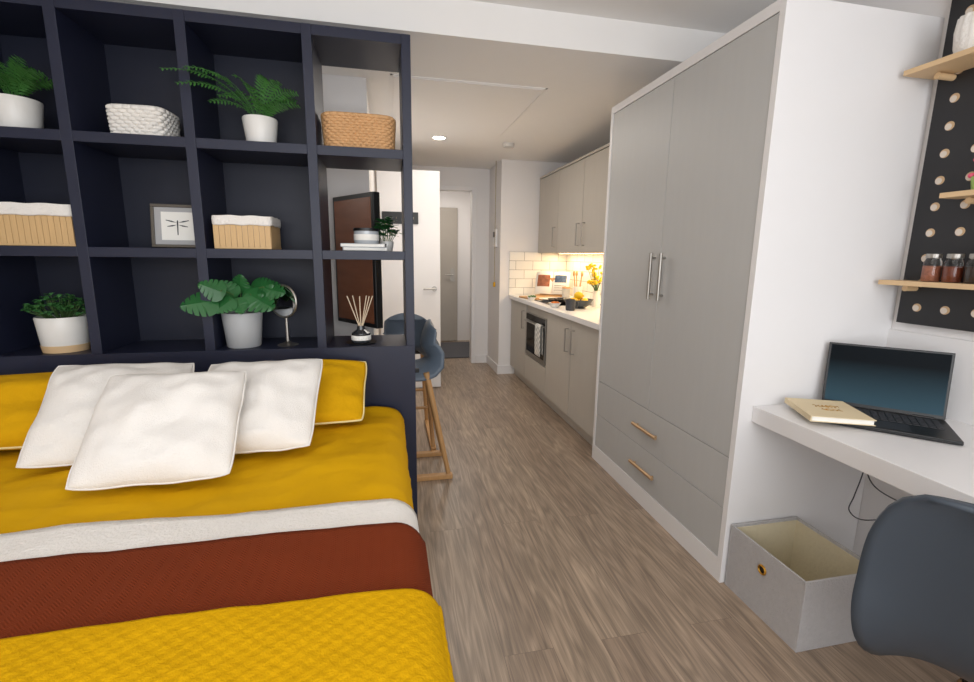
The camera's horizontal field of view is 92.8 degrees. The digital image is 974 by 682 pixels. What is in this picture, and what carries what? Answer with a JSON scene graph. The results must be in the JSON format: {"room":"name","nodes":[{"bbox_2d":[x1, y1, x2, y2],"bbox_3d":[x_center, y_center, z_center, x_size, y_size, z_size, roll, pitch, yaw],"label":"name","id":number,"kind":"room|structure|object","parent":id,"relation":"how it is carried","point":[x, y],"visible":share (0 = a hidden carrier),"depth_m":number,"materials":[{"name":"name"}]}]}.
{"room":"studio apartment","nodes":[
{"label":"studio apartment","id":0,"kind":"room"},
{"bbox_2d":[322,74,380,335],"bbox_3d":[-1.752,-0.600,4.058,1.530,2.370,2.650,-1,11,-12],"label":"wall","id":1,"kind":"structure","parent":0,"point":[340,93],"depth_m":2.80,"materials":[{"name":"white paint"}]},
{"bbox_2d":[333,191,382,328],"bbox_3d":[-0.738,-0.458,2.664,0.430,0.730,0.062,11,14,43],"label":"television","id":2,"kind":"object","parent":1,"relation":"attached to","point":[355,278],"visible":0.91,"depth_m":2.61,"materials":[{"name":"black plastic"}]},
{"bbox_2d":[376,170,440,387],"bbox_3d":[-0.752,-0.566,4.553,0.590,2.130,0.089,-1,11,-12],"label":"door","id":3,"kind":"structure","parent":1,"relation":"in","point":[426,183],"depth_m":4.51,"materials":[{"name":"white laminate"}]},
{"bbox_2d":[382,211,417,223],"bbox_3d":[-0.822,-1.169,4.399,0.340,0.110,0.054,-1,11,-12],"label":"coat rack","id":4,"kind":"object","parent":3,"relation":"attached to","point":[395,215],"visible":0.55,"depth_m":4.40,"materials":[{"name":"grey metal"}]},
{"bbox_2d":[100,0,726,168],"bbox_3d":[-0.829,-2.032,4.642,3.850,0.260,5.200,-1,11,-12],"label":"ceiling","id":5,"kind":"structure","parent":0,"point":[588,65],"depth_m":2.42,"materials":[{"name":"paint"}]},
{"bbox_2d":[431,135,446,139],"bbox_3d":[-0.422,-1.786,4.079,0.136,0.008,0.136,-1,11,-12],"label":"recessed light","id":6,"kind":"object","parent":5,"relation":"in","point":[436,137],"visible":1,"depth_m":4.06,"materials":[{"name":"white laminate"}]},
{"bbox_2d":[389,74,547,136],"bbox_3d":[-0.215,-1.651,3.338,0.950,0.008,1.200,-1,11,-12],"label":"access panel","id":7,"kind":"object","parent":5,"relation":"attached to","point":[437,104],"visible":0.83,"depth_m":3.17,"materials":[{"name":"paint"}]},
{"bbox_2d":[503,142,513,148],"bbox_3d":[0.199,-1.802,4.284,0.110,0.038,0.110,-1,11,-12],"label":"smoke detector","id":8,"kind":"object","parent":5,"relation":"attached to","point":[508,145],"visible":1,"depth_m":4.25,"materials":[{"name":"plastic"}]},
{"bbox_2d":[376,165,489,354],"bbox_3d":[-0.255,-0.893,5.759,2.120,2.370,0.100,-1,11,-12],"label":"wall","id":9,"kind":"structure","parent":0,"point":[451,176],"depth_m":5.66,"materials":[{"name":"white paint"}]},
{"bbox_2d":[440,185,475,362],"bbox_3d":[-0.402,-0.785,5.742,0.510,2.160,0.130,-1,11,-12],"label":"door frame","id":10,"kind":"structure","parent":9,"relation":"attached to","point":[472,190],"depth_m":5.70,"materials":[{"name":"white laminate"}]},
{"bbox_2d":[475,355,486,362],"bbox_3d":[-0.644,0.244,5.827,1.330,0.100,0.015,-1,11,-12],"label":"baseboard","id":11,"kind":"structure","parent":9,"relation":"attached to","point":[478,358],"depth_m":5.94,"materials":[{"name":"white laminate"}]},
{"bbox_2d":[440,191,470,339],"bbox_3d":[-0.433,-1.045,6.576,2.120,2.370,1.600,-1,11,-12],"label":"wall","id":12,"kind":"structure","parent":0,"point":[448,199],"depth_m":7.26,"materials":[{"name":"white paint"}]},
{"bbox_2d":[440,207,457,340],"bbox_3d":[-0.811,-1.004,7.157,0.720,2.050,0.100,-1,11,-12],"label":"door","id":13,"kind":"structure","parent":12,"relation":"in","point":[448,216],"depth_m":7.20,"materials":[{"name":"wood"}]},
{"bbox_2d":[487,159,567,364],"bbox_3d":[0.468,-0.847,5.561,0.790,2.370,0.600,-1,11,-12],"label":"wall","id":14,"kind":"structure","parent":0,"point":[517,182],"depth_m":5.17,"materials":[{"name":"white paint"}]},
{"bbox_2d":[493,229,496,246],"bbox_3d":[0.091,-1.177,5.313,0.033,0.200,0.100,-1,11,-12],"label":"intercom","id":15,"kind":"object","parent":14,"relation":"attached to","point":[494,230],"visible":1,"depth_m":5.28,"materials":[{"name":"white plastic"}]},
{"bbox_2d":[486,355,513,373],"bbox_3d":[0.156,0.280,5.687,0.205,0.100,0.599,-1,11,-12],"label":"baseboard","id":16,"kind":"structure","parent":14,"relation":"attached to","point":[499,369],"depth_m":5.41,"materials":[{"name":"white laminate"}]},
{"bbox_2d":[509,252,566,294],"bbox_3d":[0.578,-0.768,5.278,0.673,0.479,0.016,-1,11,-12],"label":"tiles","id":17,"kind":"structure","parent":14,"relation":"attached to","point":[524,267],"depth_m":5.25,"materials":[{"name":"white tile"}]},
{"bbox_2d":[472,0,776,32],"bbox_3d":[0.154,-1.269,0.109,3.850,0.100,4.200,-1,11,-12],"label":"ceiling","id":18,"kind":"structure","parent":0,"point":[721,16],"depth_m":2.24,"materials":[{"name":"paint"}]},
{"bbox_2d":[416,340,962,681],"bbox_3d":[-0.424,0.852,3.083,3.850,0.100,9.400,-1,11,-12],"label":"floor","id":19,"kind":"structure","parent":0,"point":[543,567],"depth_m":1.99,"materials":[{"name":"brown wood"}]},
{"bbox_2d":[0,0,417,519],"bbox_3d":[-1.228,-0.203,2.178,1.735,2.280,0.334,-1,11,-12],"label":"shelving unit","id":20,"kind":"object","parent":19,"relation":"on","point":[95,54],"visible":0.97,"depth_m":2.06,"materials":[{"name":"blue laminate"}]},
{"bbox_2d":[0,55,53,128],"bbox_3d":[-1.854,-0.962,1.817,0.301,0.266,0.252,-1,11,-12],"label":"potted fern","id":21,"kind":"object","parent":20,"relation":"on","point":[16,110],"visible":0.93,"depth_m":1.81,"materials":[{"name":"green plant"}]},
{"bbox_2d":[0,93,43,128],"bbox_3d":[-1.881,-0.898,1.858,0.170,0.125,0.170,-1,11,-12],"label":"pot","id":22,"kind":"object","parent":21,"relation":"on","point":[15,110],"depth_m":1.81,"materials":[{"name":"white ceramic"}]},
{"bbox_2d":[0,202,75,246],"bbox_3d":[-1.849,-0.486,1.962,0.312,0.167,0.244,-1,11,-12],"label":"basket","id":23,"kind":"object","parent":20,"relation":"on","point":[21,224],"visible":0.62,"depth_m":1.85,"materials":[{"name":"brown wood"}]},
{"bbox_2d":[21,292,90,353],"bbox_3d":[-1.839,-0.085,2.010,0.264,0.251,0.250,3,11,10],"label":"potted plant","id":24,"kind":"object","parent":20,"relation":"on","point":[68,332],"visible":0.89,"depth_m":1.96,"materials":[{"name":"white ceramic"}]},
{"bbox_2d":[105,103,180,136],"bbox_3d":[-1.450,-0.912,1.970,0.230,0.122,0.199,-1,11,-9],"label":"basket","id":25,"kind":"object","parent":20,"relation":"on","point":[122,118],"visible":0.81,"depth_m":1.89,"materials":[{"name":"white wicker"}]},
{"bbox_2d":[150,203,194,247],"bbox_3d":[-1.380,-0.512,2.073,0.206,0.190,0.046,-2,11,-15],"label":"picture frame","id":26,"kind":"object","parent":20,"relation":"on","point":[171,224],"visible":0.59,"depth_m":2.06,"materials":[{"name":"grey metal"}]},
{"bbox_2d":[161,212,194,240],"bbox_3d":[-1.379,-0.512,2.070,0.128,0.124,0.002,-2,3,-15],"label":"print","id":27,"kind":"object","parent":26,"relation":"attached to","point":[168,233],"depth_m":2.07},
{"bbox_2d":[159,65,300,141],"bbox_3d":[-1.056,-0.986,1.971,0.494,0.279,0.259,-3,11,-20],"label":"potted fern","id":28,"kind":"object","parent":20,"relation":"on","point":[257,127],"visible":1,"depth_m":1.98,"materials":[{"name":"green plant"}]},
{"bbox_2d":[242,114,277,141],"bbox_3d":[-0.995,-0.915,2.042,0.144,0.115,0.144,-1,11,-12],"label":"pot","id":29,"kind":"object","parent":28,"relation":"on","point":[257,127],"depth_m":1.99,"materials":[{"name":"white ceramic"}]},
{"bbox_2d":[179,274,285,348],"bbox_3d":[-1.138,-0.138,2.122,0.416,0.333,0.208,-3,11,-20],"label":"potted plant","id":30,"kind":"object","parent":20,"relation":"on","point":[242,327],"visible":0.99,"depth_m":2.08,"materials":[{"name":"green plant"}]},
{"bbox_2d":[221,310,262,348],"bbox_3d":[-1.133,-0.056,2.159,0.172,0.160,0.172,-1,11,-12],"label":"pot","id":31,"kind":"object","parent":30,"relation":"on","point":[244,330],"depth_m":2.10,"materials":[{"name":"grey ceramic"}]},
{"bbox_2d":[211,215,281,249],"bbox_3d":[-1.086,-0.492,2.117,0.244,0.142,0.213,-1,11,-12],"label":"basket","id":32,"kind":"object","parent":20,"relation":"on","point":[229,231],"visible":1,"depth_m":2.02,"materials":[{"name":"brown wood"}]},
{"bbox_2d":[272,284,298,346],"bbox_3d":[-0.941,-0.123,2.175,0.171,0.290,0.094,5,11,23],"label":"vanity mirror","id":33,"kind":"object","parent":20,"relation":"on","point":[286,305],"visible":0.82,"depth_m":2.15,"materials":[{"name":"metal"}]},
{"bbox_2d":[272,286,294,315],"bbox_3d":[-0.945,-0.185,2.153,0.158,0.146,0.005,5,11,23],"label":"mirror glass","id":34,"kind":"object","parent":33,"relation":"on","point":[284,305],"depth_m":2.15,"materials":[{"name":"silver metal"}]},
{"bbox_2d":[321,111,395,148],"bbox_3d":[-0.591,-0.948,2.160,0.330,0.148,0.256,-1,11,-12],"label":"basket","id":35,"kind":"object","parent":20,"relation":"on","point":[347,129],"visible":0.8,"depth_m":2.04,"materials":[{"name":"wicker"}]},
{"bbox_2d":[346,339,376,344],"bbox_3d":[-0.620,0.006,2.290,0.150,0.005,0.150,-1,11,-12],"label":"tray","id":36,"kind":"object","parent":20,"relation":"on","point":[349,342],"visible":0.62,"depth_m":2.25,"materials":[{"name":"black plastic"}]},
{"bbox_2d":[347,296,372,342],"bbox_3d":[-0.618,-0.108,2.269,0.096,0.226,0.096,8,13,34],"label":"reed diffuser","id":37,"kind":"object","parent":36,"relation":"on","point":[360,335],"visible":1,"depth_m":2.26,"materials":[{"name":"grey glass"}]},
{"bbox_2d":[352,325,370,342],"bbox_3d":[-0.619,-0.036,2.282,0.094,0.080,0.094,-1,11,-12],"label":"bottle","id":38,"kind":"object","parent":37,"relation":"on","point":[360,335],"depth_m":2.25,"materials":[{"name":"grey glass"}]},
{"bbox_2d":[342,247,386,250],"bbox_3d":[-0.589,-0.443,2.233,0.202,0.016,0.142,-3,11,-18],"label":"book","id":39,"kind":"object","parent":20,"relation":"on","point":[343,248],"visible":0.96,"depth_m":2.17,"materials":[{"name":"paper"}]},
{"bbox_2d":[340,243,386,247],"bbox_3d":[-0.590,-0.459,2.232,0.202,0.016,0.142,-1,11,-9],"label":"book","id":40,"kind":"object","parent":39,"relation":"on","point":[341,244],"visible":0.88,"depth_m":2.16,"materials":[{"name":"white paper"}]},
{"bbox_2d":[353,228,378,243],"bbox_3d":[-0.578,-0.503,2.225,0.122,0.073,0.122,-1,11,-12],"label":"candle jar","id":41,"kind":"object","parent":40,"relation":"on","point":[361,235],"visible":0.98,"depth_m":2.18,"materials":[{"name":"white glass"}]},
{"bbox_2d":[372,217,401,250],"bbox_3d":[-0.509,-0.544,2.353,0.172,0.175,0.150,-1,11,-12],"label":"potted plant","id":42,"kind":"object","parent":20,"relation":"on","point":[382,226],"visible":0.86,"depth_m":2.33,"materials":[{"name":"green plant"}]},
{"bbox_2d":[383,313,435,450],"bbox_3d":[-0.594,0.250,3.402,0.376,0.965,0.600,-1,11,-12],"label":"bar stool","id":43,"kind":"object","parent":19,"relation":"on","point":[394,325],"visible":0.41,"depth_m":3.20,"materials":[{"name":"blue plastic"}]},
{"bbox_2d":[415,319,452,481],"bbox_3d":[-0.537,0.346,2.881,0.600,0.965,0.376,-1,11,-12],"label":"bar stool","id":44,"kind":"object","parent":19,"relation":"on","point":[428,367],"visible":0.59,"depth_m":2.78,"materials":[{"name":"blue"}]},
{"bbox_2d":[441,342,469,357],"bbox_3d":[-0.433,0.122,6.742,0.750,0.013,1.100,-1,11,-12],"label":"door mat","id":45,"kind":"object","parent":19,"relation":"on","point":[451,349],"visible":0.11,"depth_m":6.70,"materials":[{"name":"grey fabric"}]},
{"bbox_2d":[510,300,527,376],"bbox_3d":[0.635,-0.054,5.111,0.687,0.778,0.576,-1,11,-12],"label":"base cabinet","id":46,"kind":"object","parent":19,"relation":"on","point":[519,310],"visible":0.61,"depth_m":5.01,"materials":[{"name":"beige laminate"}]},
{"bbox_2d":[524,305,547,394],"bbox_3d":[0.759,0.055,4.523,0.695,0.778,0.636,-1,11,-12],"label":"oven","id":47,"kind":"object","parent":19,"relation":"on","point":[535,366],"visible":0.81,"depth_m":4.46,"materials":[{"name":"black glass"}]},
{"bbox_2d":[535,323,542,356],"bbox_3d":[0.470,-0.009,4.225,0.032,0.292,0.170,-1,11,-12],"label":"tea towel","id":48,"kind":"object","parent":47,"relation":"hanging from","point":[538,331],"visible":0.99,"depth_m":4.20,"materials":[{"name":"white fabric"}]},
{"bbox_2d":[514,369,592,444],"bbox_3d":[0.568,0.539,4.309,0.015,0.098,2.305,-1,11,-12],"label":"plinth","id":49,"kind":"object","parent":19,"relation":"on","point":[586,436],"visible":0.43,"depth_m":4.05,"materials":[{"name":"beige laminate"}]},
{"bbox_2d":[545,312,571,415],"bbox_3d":[0.888,0.163,3.947,0.687,0.778,0.556,-1,11,-12],"label":"base cabinet","id":50,"kind":"object","parent":19,"relation":"on","point":[557,371],"visible":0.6,"depth_m":3.85,"materials":[{"name":"beige laminate"}]},
{"bbox_2d":[568,321,598,437],"bbox_3d":[1.001,0.260,3.426,0.687,0.778,0.521,-1,11,-12],"label":"base cabinet","id":51,"kind":"object","parent":19,"relation":"on","point":[583,350],"visible":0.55,"depth_m":3.37,"materials":[{"name":"beige laminate"}]},
{"bbox_2d":[509,295,600,329],"bbox_3d":[0.823,-0.304,4.207,0.683,0.040,2.305,-1,11,-12],"label":"countertop","id":52,"kind":"structure","parent":51,"relation":"on","point":[589,316],"depth_m":3.73,"materials":[{"name":"white stone"}]},
{"bbox_2d":[527,295,535,299],"bbox_3d":[0.445,-0.430,4.614,0.100,0.049,0.100,-1,11,-12],"label":"salad bowl","id":53,"kind":"object","parent":52,"relation":"on","point":[531,297],"visible":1,"depth_m":4.58,"materials":[{"name":"white ceramic"}]},
{"bbox_2d":[519,295,550,298],"bbox_3d":[0.496,-0.453,4.829,0.240,0.018,0.260,-4,11,-23],"label":"chopping board","id":54,"kind":"object","parent":52,"relation":"on","point":[537,296],"visible":0.58,"depth_m":4.80,"materials":[{"name":"brown wood"}]},
{"bbox_2d":[534,271,570,296],"bbox_3d":[0.711,-0.624,5.085,0.380,0.267,0.109,5,11,22],"label":"cookbook","id":55,"kind":"object","parent":52,"relation":"on","point":[549,284],"visible":0.81,"depth_m":5.09,"materials":[{"name":"white paper"}]},
{"bbox_2d":[537,275,550,286],"bbox_3d":[0.624,-0.666,5.114,0.140,0.127,0.052,5,11,22],"label":"photo","id":56,"kind":"object","parent":55,"relation":"attached to","point":[542,280],"depth_m":5.11},
{"bbox_2d":[555,275,566,282],"bbox_3d":[0.802,-0.675,5.043,0.130,0.079,0.035,5,11,22],"label":"photo","id":57,"kind":"object","parent":55,"relation":"attached to","point":[558,278],"depth_m":5.04},
{"bbox_2d":[548,301,560,307],"bbox_3d":[0.584,-0.317,4.000,0.110,0.053,0.110,-1,11,-12],"label":"salad bowl","id":58,"kind":"object","parent":52,"relation":"on","point":[554,304],"visible":1,"depth_m":3.97,"materials":[{"name":"white ceramic"}]},
{"bbox_2d":[535,299,590,305],"bbox_3d":[0.764,-0.373,4.444,0.500,0.008,0.560,-1,11,-12],"label":"cooktop","id":59,"kind":"object","parent":52,"relation":"in","point":[538,300],"visible":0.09,"depth_m":4.44,"materials":[{"name":"black glass"}]},
{"bbox_2d":[548,297,565,303],"bbox_3d":[0.690,-0.374,4.231,0.302,0.069,0.388,-1,11,-12],"label":"frying pan","id":60,"kind":"object","parent":59,"relation":"on","point":[558,299],"visible":0.56,"depth_m":4.20,"materials":[{"name":"black metal"}]},
{"bbox_2d":[562,287,569,297],"bbox_3d":[0.840,-0.517,4.934,0.088,0.116,0.088,-1,11,-12],"label":"canister","id":61,"kind":"object","parent":52,"relation":"on","point":[565,290],"visible":0.98,"depth_m":4.90,"materials":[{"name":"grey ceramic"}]},
{"bbox_2d":[565,299,578,310],"bbox_3d":[0.688,-0.297,3.793,0.101,0.090,0.080,-9,14,-43],"label":"coffee mug","id":62,"kind":"object","parent":52,"relation":"on","point":[570,303],"visible":1,"depth_m":3.76,"materials":[{"name":"ceramic"}]},
{"bbox_2d":[573,271,582,297],"bbox_3d":[0.940,-0.579,4.796,0.111,0.290,0.096,11,14,43],"label":"jar","id":63,"kind":"object","parent":52,"relation":"on","point":[576,288],"visible":0.75,"depth_m":4.78,"materials":[{"name":"white ceramic"}]},
{"bbox_2d":[563,298,593,307],"bbox_3d":[0.782,-0.322,3.979,0.260,0.075,0.260,-1,11,-12],"label":"fruit bowl","id":64,"kind":"object","parent":52,"relation":"on","point":[582,303],"visible":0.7,"depth_m":3.88,"materials":[{"name":"ceramic"}]},
{"bbox_2d":[574,292,583,298],"bbox_3d":[0.787,-0.388,3.964,0.095,0.066,0.066,8,13,34],"label":"lemon","id":65,"kind":"object","parent":64,"relation":"in","point":[578,295],"visible":0.92,"depth_m":3.94,"materials":[{"name":"yellow food"}]},
{"bbox_2d":[585,263,601,306],"bbox_3d":[0.947,-0.491,4.067,0.157,0.380,0.278,5,11,21],"label":"flower vase","id":66,"kind":"object","parent":52,"relation":"on","point":[596,294],"visible":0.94,"depth_m":4.06,"materials":[{"name":"white ceramic"}]},
{"bbox_2d":[592,0,943,582],"bbox_3d":[1.184,-0.195,2.442,0.715,2.232,1.270,-1,11,-12],"label":"wardrobe","id":67,"kind":"object","parent":19,"relation":"on","point":[761,188],"visible":0.98,"depth_m":1.88,"materials":[{"name":"white laminate"}]},
{"bbox_2d":[725,516,859,652],"bbox_3d":[1.197,0.918,1.799,0.331,0.275,0.356,-1,11,-12],"label":"storage box","id":68,"kind":"object","parent":19,"relation":"on","point":[796,578],"visible":0.85,"depth_m":1.75,"materials":[{"name":"grey fabric"}]},
{"bbox_2d":[851,494,973,681],"bbox_3d":[1.254,0.757,1.020,0.571,0.884,0.540,-2,11,-14],"label":"desk chair","id":69,"kind":"object","parent":19,"relation":"on","point":[913,592],"visible":1,"depth_m":1.08,"materials":[{"name":"plastic"}]},
{"bbox_3d":[-0.949,0.835,1.198,1.450,0.600,1.980,-1,11,-12],"label":"bed","id":70,"kind":"object","parent":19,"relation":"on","visible":0},
{"bbox_2d":[0,406,413,533],"bbox_3d":[-0.934,0.679,1.111,1.539,0.400,2.065,-1,11,-12],"label":"duvet","id":71,"kind":"object","parent":70,"relation":"on","point":[366,459],"visible":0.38,"depth_m":1.43,"materials":[{"name":"yellow fabric"}]},
{"bbox_2d":[0,372,52,449],"bbox_3d":[-1.668,0.254,1.729,0.585,0.240,0.300,-2,11,-15],"label":"cushion","id":72,"kind":"object","parent":71,"relation":"on","point":[21,395],"visible":0.23,"depth_m":1.66,"materials":[{"name":"yellow fabric"}]},
{"bbox_2d":[16,362,194,467],"bbox_3d":[-1.300,0.242,1.626,0.444,0.286,0.342,-4,11,-22],"label":"cushion","id":73,"kind":"object","parent":71,"relation":"on","point":[55,437],"visible":0.59,"depth_m":1.52,"materials":[{"name":"white fabric"}]},
{"bbox_2d":[65,371,246,490],"bbox_3d":[-1.032,0.270,1.495,0.429,0.294,0.339,-2,11,-15],"label":"cushion","id":74,"kind":"object","parent":71,"relation":"on","point":[172,428],"visible":1,"depth_m":1.42,"materials":[{"name":"white fabric"}]},
{"bbox_2d":[0,522,432,638],"bbox_3d":[-0.896,0.668,0.927,1.592,0.330,0.329,-1,11,-12],"label":"throw blanket","id":75,"kind":"object","parent":71,"relation":"on","point":[74,590],"visible":0.72,"depth_m":0.99,"materials":[{"name":"brown fabric"}]},
{"bbox_2d":[0,588,454,681],"bbox_3d":[-0.792,0.733,0.445,1.630,0.326,0.784,-1,11,-12],"label":"throw blanket","id":76,"kind":"object","parent":71,"relation":"on","point":[392,635],"visible":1,"depth_m":0.79,"materials":[{"name":"yellow fabric"}]},
{"bbox_2d":[207,359,322,453],"bbox_3d":[-0.854,0.233,1.724,0.438,0.284,0.335,-1,11,-8],"label":"cushion","id":77,"kind":"object","parent":71,"relation":"on","point":[278,411],"visible":0.62,"depth_m":1.67,"materials":[{"name":"white fabric"}]},
{"bbox_2d":[314,359,366,425],"bbox_3d":[-0.808,0.217,1.976,0.566,0.240,0.307,-1,11,-10],"label":"cushion","id":78,"kind":"object","parent":71,"relation":"on","point":[341,393],"visible":0.42,"depth_m":1.94,"materials":[{"name":"yellow fabric"}]},
{"bbox_2d":[0,499,418,561],"bbox_3d":[-0.940,0.647,1.132,1.552,0.352,0.192,-1,11,-12],"label":"sheet","id":79,"kind":"object","parent":70,"relation":"on","point":[101,536],"visible":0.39,"depth_m":1.17,"materials":[{"name":"white fabric"}]},
{"bbox_2d":[832,0,973,556],"bbox_3d":[1.427,-0.488,3.236,0.100,2.530,9.400,-1,11,-12],"label":"wall","id":80,"kind":"structure","parent":0,"point":[873,502],"depth_m":1.86,"materials":[{"name":"white paint"}]},
{"bbox_2d":[538,171,559,252],"bbox_3d":[0.797,-1.332,4.902,0.392,0.790,0.588,-1,11,-12],"label":"upper cabinet","id":81,"kind":"object","parent":80,"relation":"attached to","point":[549,185],"visible":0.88,"depth_m":4.84,"materials":[{"name":"beige laminate"}]},
{"bbox_2d":[556,159,584,252],"bbox_3d":[0.922,-1.224,4.328,0.392,0.790,0.603,-1,11,-12],"label":"upper cabinet","id":82,"kind":"object","parent":80,"relation":"attached to","point":[571,178],"visible":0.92,"depth_m":4.26,"materials":[{"name":"beige laminate"}]},
{"bbox_2d":[558,252,602,253],"bbox_3d":[1.023,-0.805,4.233,0.040,0.017,2.000,-1,11,-12],"label":"light","id":83,"kind":"object","parent":82,"relation":"attached to","point":[580,252],"visible":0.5,"depth_m":4.47,"materials":[{"name":"white plastic"}]},
{"bbox_2d":[568,253,602,253],"bbox_3d":[1.022,-0.798,4.234,0.030,0.003,1.960,-1,11,-12],"label":"diffuser","id":84,"kind":"object","parent":83,"relation":"attached to","point":[568,253],"depth_m":4.49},
{"bbox_2d":[566,254,602,301],"bbox_3d":[1.156,-0.569,4.232,0.012,0.479,2.308,-1,11,-12],"label":"tiles","id":85,"kind":"structure","parent":80,"relation":"attached to","point":[575,262],"depth_m":4.85,"materials":[{"name":"white tile"}]},
{"bbox_2d":[580,146,609,251],"bbox_3d":[1.048,-1.116,3.746,0.392,0.790,0.603,-1,11,-12],"label":"upper cabinet","id":86,"kind":"object","parent":80,"relation":"attached to","point":[596,165],"visible":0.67,"depth_m":3.77,"materials":[{"name":"beige laminate"}]},
{"bbox_2d":[752,404,973,503],"bbox_3d":[1.608,0.496,0.753,0.623,0.065,2.399,-1,11,-12],"label":"desk","id":87,"kind":"object","parent":80,"relation":"attached to","point":[914,466],"visible":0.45,"depth_m":1.44,"materials":[{"name":"white laminate"}]},
{"bbox_2d":[784,397,876,425],"bbox_3d":[1.244,0.255,1.697,0.200,0.022,0.220,3,11,12],"label":"notebook","id":88,"kind":"object","parent":87,"relation":"on","point":[828,411],"visible":1,"depth_m":1.66,"materials":[{"name":"paper"}]},
{"bbox_2d":[848,472,875,520],"bbox_3d":[1.625,0.555,1.781,0.104,0.422,0.396,-2,11,-15],"label":"power cable","id":89,"kind":"object","parent":87,"relation":"hanging from","point":[862,472],"visible":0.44,"depth_m":1.98,"materials":[{"name":"black plastic"}]},
{"bbox_2d":[822,342,963,445],"bbox_3d":[1.424,0.166,1.644,0.360,0.251,0.282,8,12,33],"label":"laptop","id":90,"kind":"object","parent":87,"relation":"on","point":[899,382],"visible":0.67,"depth_m":1.71,"materials":[{"name":"black plastic"}]},
{"bbox_2d":[867,474,895,500],"bbox_3d":[1.669,0.512,1.702,0.092,0.307,0.496,-1,11,-12],"label":"power cable","id":91,"kind":"object","parent":80,"relation":"attached to","point":[867,474],"visible":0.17,"depth_m":1.89,"materials":[{"name":"black plastic"}]},
{"bbox_2d":[886,329,973,425],"bbox_3d":[1.910,0.311,0.785,0.014,0.295,2.400,-1,11,-12],"label":"panel","id":92,"kind":"object","parent":80,"relation":"attached to","point":[960,408],"visible":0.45,"depth_m":1.69,"materials":[{"name":"white laminate"}]},
{"bbox_2d":[896,0,973,331],"bbox_3d":[1.786,-0.587,1.197,0.020,1.250,1.165,-1,11,-12],"label":"pegboard","id":93,"kind":"object","parent":80,"relation":"attached to","point":[940,226],"visible":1,"depth_m":1.69,"materials":[{"name":"black wood"}]},
{"bbox_2d":[878,280,973,290],"bbox_3d":[1.661,-0.162,1.514,0.107,0.041,0.675,-1,11,-12],"label":"shelf","id":94,"kind":"object","parent":93,"relation":"attached to","point":[908,285],"visible":1,"depth_m":1.68,"materials":[{"name":"brown wood"}]},
{"bbox_2d":[920,254,942,281],"bbox_3d":[1.623,-0.267,1.692,0.053,0.100,0.053,-1,11,-12],"label":"spice jar","id":95,"kind":"object","parent":94,"relation":"on","point":[932,266],"visible":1,"depth_m":1.68,"materials":[{"name":"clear glass"}]},
{"bbox_2d":[941,254,964,282],"bbox_3d":[1.636,-0.255,1.628,0.053,0.100,0.053,-1,11,-12],"label":"spice jar","id":96,"kind":"object","parent":94,"relation":"on","point":[953,267],"visible":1,"depth_m":1.61,"materials":[{"name":"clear glass"}]},
{"bbox_2d":[963,254,973,283],"bbox_3d":[1.650,-0.243,1.565,0.053,0.100,0.053,-1,11,-12],"label":"spice jar","id":97,"kind":"object","parent":94,"relation":"on","point":[968,278],"visible":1,"depth_m":1.56,"materials":[{"name":"clear glass"}]},
{"bbox_2d":[903,46,973,80],"bbox_3d":[1.652,-0.899,1.375,0.147,0.041,0.675,-1,11,-12],"label":"shelf","id":98,"kind":"object","parent":93,"relation":"attached to","point":[944,68],"visible":1,"depth_m":1.61,"materials":[{"name":"brown wood"}]},
{"bbox_2d":[952,11,973,53],"bbox_3d":[1.617,-1.010,1.531,0.116,0.120,0.116,-1,11,-12],"label":"woven pot","id":99,"kind":"object","parent":98,"relation":"on","point":[963,37],"visible":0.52,"depth_m":1.52,"materials":[{"name":"white fabric"}]},
{"bbox_2d":[939,189,973,203],"bbox_3d":[1.690,-0.454,1.391,0.087,0.041,0.530,-1,11,-12],"label":"shelf","id":100,"kind":"object","parent":93,"relation":"attached to","point":[968,195],"visible":1,"depth_m":1.59,"materials":[{"name":"brown wood"}]},
{"bbox_2d":[967,159,973,189],"bbox_3d":[1.657,-0.561,1.556,0.065,0.107,0.063,10,14,40],"label":"plant","id":101,"kind":"object","parent":100,"relation":"on","point":[971,175],"visible":0.94,"depth_m":1.56,"materials":[{"name":"pink plant"}]},
{"bbox_3d":[1.164,-1.017,3.213,0.392,0.790,0.503,-1,11,-12],"label":"upper cabinet","id":102,"kind":"object","parent":80,"relation":"attached to","visible":0},
{"bbox_2d":[540,143,609,178],"bbox_3d":[0.995,-1.577,4.010,0.363,0.019,2.300,-1,11,-12],"label":"panel","id":103,"kind":"object","parent":102,"relation":"on","point":[608,144],"visible":0.21,"depth_m":4.06,"materials":[{"name":"beige laminate"}]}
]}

